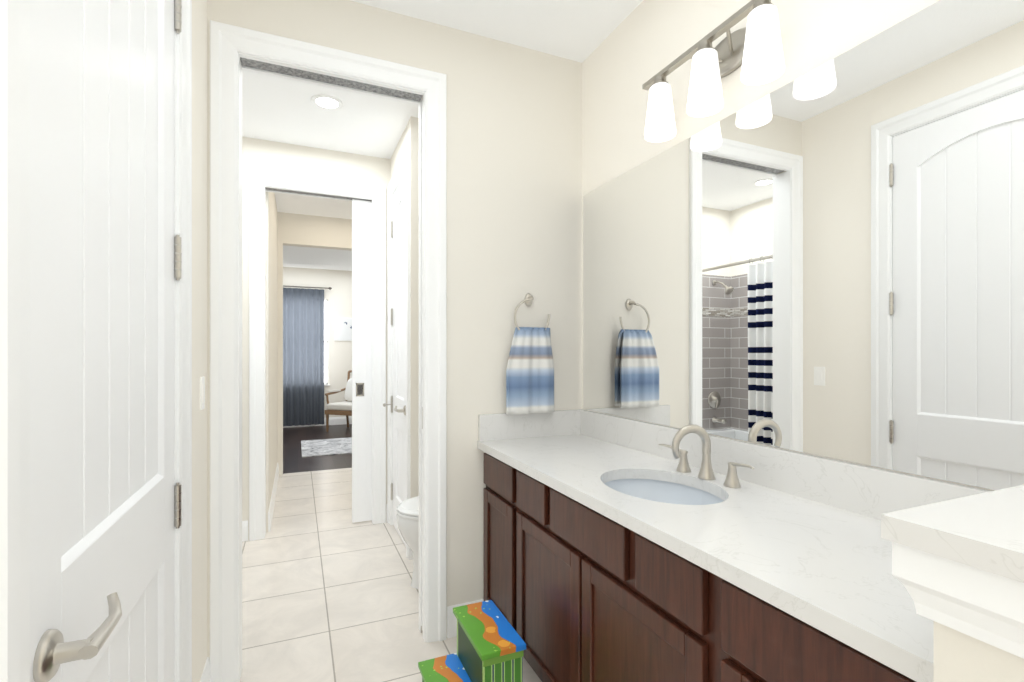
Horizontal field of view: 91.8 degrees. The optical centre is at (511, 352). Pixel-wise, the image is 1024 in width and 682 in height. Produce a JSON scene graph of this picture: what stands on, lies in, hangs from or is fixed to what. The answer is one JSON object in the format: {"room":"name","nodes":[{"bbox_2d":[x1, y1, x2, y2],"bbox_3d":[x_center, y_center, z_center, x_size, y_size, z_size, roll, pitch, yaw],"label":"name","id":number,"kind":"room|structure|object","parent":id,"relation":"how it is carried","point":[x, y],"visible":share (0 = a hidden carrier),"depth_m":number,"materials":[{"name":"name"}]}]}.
{"room":"bathroom","nodes":[
{"label":"bathroom","id":0,"kind":"room"},
{"bbox_2d":[192,0,219,681],"bbox_3d":[-0.431,-0.095,0.064,0.120,2.740,4.100,0,0,-23],"label":"wall","id":1,"kind":"structure","parent":0,"point":[203,11],"depth_m":1.73,"materials":[{"name":"beige paint"}]},
{"bbox_2d":[30,0,181,681],"bbox_3d":[-0.762,0.053,1.006,0.097,2.428,0.845,0,0,-23],"label":"door","id":2,"kind":"structure","parent":1,"relation":"attached to","point":[105,491],"depth_m":0.89,"materials":[{"name":"white wood"}]},
{"bbox_2d":[200,376,204,409],"bbox_3d":[-1.091,0.142,1.751,0.008,0.115,0.070,0,0,-23],"label":"light switch","id":3,"kind":"object","parent":1,"relation":"attached to","point":[202,393],"visible":0.96,"depth_m":1.74,"materials":[{"name":"white plastic"}]},
{"bbox_2d":[283,424,351,473],"bbox_3d":[-2.555,1.325,7.164,5.300,0.100,3.660,0,0,-23],"label":"floor","id":4,"kind":"structure","parent":0,"point":[294,461],"depth_m":6.41,"materials":[{"name":"brown wood"}]},
{"bbox_2d":[301,437,351,457],"bbox_3d":[-2.014,1.269,6.919,1.700,0.012,1.200,0,0,-23],"label":"rug","id":5,"kind":"object","parent":4,"relation":"on","point":[325,447],"visible":0.36,"depth_m":6.61,"materials":[{"name":"grey fabric"}]},
{"bbox_2d":[325,370,351,431],"bbox_3d":[-2.651,0.774,8.195,0.636,1.008,0.605,0,0,19],"label":"armchair","id":6,"kind":"object","parent":4,"relation":"on","point":[341,408],"visible":0.33,"depth_m":8.02,"materials":[{"name":"white fabric"}]},
{"bbox_2d":[344,378,351,401],"bbox_3d":[-2.601,0.615,8.281,0.400,0.400,0.140,0,-18,19],"label":"pillow","id":7,"kind":"object","parent":6,"relation":"on","point":[348,391],"depth_m":8.25,"materials":[{"name":"white fabric"}]},
{"bbox_2d":[240,468,541,681],"bbox_3d":[-0.856,1.325,1.776,3.140,0.100,7.580,0,0,-23],"label":"floor","id":8,"kind":"structure","parent":0,"point":[330,593],"depth_m":2.58,"materials":[{"name":"beige tile"}]},
{"bbox_2d":[397,496,418,588],"bbox_3d":[-0.248,0.877,2.845,0.819,0.795,0.480,0,0,-23],"label":"toilet","id":9,"kind":"object","parent":8,"relation":"on","point":[408,517],"visible":0.15,"depth_m":2.65,"materials":[{"name":"white ceramic"}]},
{"bbox_2d":[418,600,525,681],"bbox_3d":[-0.144,1.105,1.681,0.280,0.340,0.314,0,0,-23],"label":"step stool","id":10,"kind":"object","parent":8,"relation":"on","point":[491,645],"visible":1,"depth_m":1.67,"materials":[{"name":"green"}]},
{"bbox_2d":[479,449,912,681],"bbox_3d":[0.463,0.858,1.571,0.535,0.835,1.800,0,0,-23],"label":"bathroom vanity","id":11,"kind":"object","parent":8,"relation":"on","point":[618,549],"depth_m":1.33,"materials":[{"name":"brown wood"}]},
{"bbox_2d":[477,433,933,681],"bbox_3d":[0.454,0.423,1.567,0.556,0.035,1.800,0,0,-23],"label":"countertop","id":12,"kind":"structure","parent":11,"relation":"on","point":[828,568],"depth_m":1.06,"materials":[{"name":"white stone"}]},
{"bbox_2d":[593,469,736,508],"bbox_3d":[0.456,0.507,1.527,0.341,0.158,0.443,0,0,-23],"label":"sink","id":13,"kind":"object","parent":12,"relation":"in","point":[663,490],"depth_m":1.69,"materials":[{"name":"white ceramic"}]},
{"bbox_2d":[657,424,764,488],"bbox_3d":[0.577,0.316,1.578,0.167,0.178,0.402,0,0,-23],"label":"faucet","id":14,"kind":"object","parent":12,"relation":"on","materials":[{"name":"silver metal"}]},
{"bbox_2d":[228,0,579,606],"bbox_3d":[-0.380,-0.095,2.255,1.545,2.740,0.120,0,0,-23],"label":"wall","id":15,"kind":"structure","parent":0,"point":[540,144],"depth_m":2.36,"materials":[{"name":"beige paint"}]},
{"bbox_2d":[0,0,483,681],"bbox_3d":[-1.050,0.007,3.686,5.000,2.535,11.000,0,0,-23],"label":"trim","id":16,"kind":"structure","parent":15,"relation":"attached to","point":[274,56],"depth_m":1.88,"materials":[{"name":"white wood"}]},
{"bbox_2d":[283,285,331,425],"bbox_3d":[-3.700,0.045,8.469,1.175,2.389,0.114,0,0,-23],"label":"curtain","id":17,"kind":"object","parent":15,"relation":"hanging from","point":[303,356],"visible":0.69,"depth_m":8.49,"materials":[{"name":"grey fabric"}]},
{"bbox_2d":[324,299,329,385],"bbox_3d":[-3.678,-0.195,8.599,1.000,1.580,0.165,0,0,-23],"label":"bedroom window","id":18,"kind":"structure","parent":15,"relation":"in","point":[326,342],"depth_m":8.80,"materials":[{"name":"white"}]},
{"bbox_2d":[334,317,351,340],"bbox_3d":[-2.927,-0.420,8.853,0.460,0.410,0.022,0,0,-23],"label":"picture frame","id":19,"kind":"object","parent":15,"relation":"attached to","point":[342,329],"visible":0.64,"depth_m":8.80,"materials":[{"name":"white"}]},
{"bbox_2d":[352,199,371,522],"bbox_3d":[-0.853,0.061,3.848,0.739,2.403,0.039,0,0,-23],"label":"door","id":20,"kind":"structure","parent":15,"relation":"attached to","point":[361,360],"depth_m":3.71,"materials":[{"name":"white wood"}]},
{"bbox_2d":[383,175,405,546],"bbox_3d":[-0.795,0.053,3.416,0.112,2.428,0.545,0,0,-23],"label":"door","id":21,"kind":"structure","parent":15,"relation":"attached to","point":[398,323],"depth_m":3.49,"materials":[{"name":"white wood"}]},
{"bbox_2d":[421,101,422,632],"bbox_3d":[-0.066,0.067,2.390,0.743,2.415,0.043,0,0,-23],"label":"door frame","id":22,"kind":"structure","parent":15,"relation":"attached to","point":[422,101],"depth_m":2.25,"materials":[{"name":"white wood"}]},
{"bbox_2d":[478,409,580,440],"bbox_3d":[0.093,0.345,2.380,0.532,0.120,0.020,0,0,-23],"label":"backsplash","id":23,"kind":"structure","parent":15,"relation":"attached to","point":[491,427],"depth_m":2.36,"materials":[{"name":"white stone"}]},
{"bbox_2d":[506,293,553,414],"bbox_3d":[0.081,-0.002,2.343,0.256,0.569,0.082,0,0,-23],"label":"towel ring","id":24,"kind":"object","parent":15,"relation":"attached to","point":[530,378],"visible":1,"depth_m":2.32,"materials":[{"name":"blue fabric"}]},
{"bbox_2d":[242,0,642,270],"bbox_3d":[-1.050,-1.525,3.686,5.300,0.120,11.240,0,0,-23],"label":"ceiling","id":25,"kind":"structure","parent":0,"point":[277,109],"depth_m":2.84,"materials":[{"name":"white paint"}]},
{"bbox_2d":[311,94,342,109],"bbox_3d":[-1.080,-1.460,2.899,0.175,0.009,0.175,0,0,-29],"label":"recessed light","id":26,"kind":"object","parent":25,"relation":"in","point":[326,102],"visible":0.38,"depth_m":2.87,"materials":[{"name":"white"}]},
{"bbox_2d":[580,0,994,490],"bbox_3d":[0.472,-0.095,2.384,0.120,2.740,7.640,0,0,-23],"label":"wall","id":27,"kind":"structure","parent":0,"point":[613,100],"depth_m":1.90,"materials":[{"name":"beige paint"}]},
{"bbox_2d":[642,0,784,141],"bbox_3d":[0.648,-0.916,1.610,0.170,0.266,0.600,0,0,-23],"label":"sconce","id":28,"kind":"object","parent":27,"relation":"attached to","point":[753,48],"visible":1,"depth_m":1.56,"materials":[{"name":"white glass"}]},
{"bbox_2d":[581,409,990,516],"bbox_3d":[0.693,0.345,1.689,0.020,0.120,1.764,0,0,-23],"label":"backsplash","id":29,"kind":"structure","parent":27,"relation":"attached to","point":[871,491],"depth_m":1.35,"materials":[{"name":"white stone"}]},
{"bbox_2d":[583,0,1023,489],"bbox_3d":[0.703,-0.252,1.688,0.005,1.067,1.740,0,0,-23],"label":"mirror","id":30,"kind":"object","parent":27,"relation":"attached to","point":[826,259],"visible":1,"depth_m":1.29,"materials":[{"name":"clear glass"}]},
{"bbox_2d":[881,485,1023,681],"bbox_3d":[0.799,0.740,0.671,0.640,1.070,0.187,0,0,-23],"label":"wall","id":31,"kind":"structure","parent":0,"point":[958,568],"depth_m":0.58,"materials":[{"name":"beige paint"}]}
]}

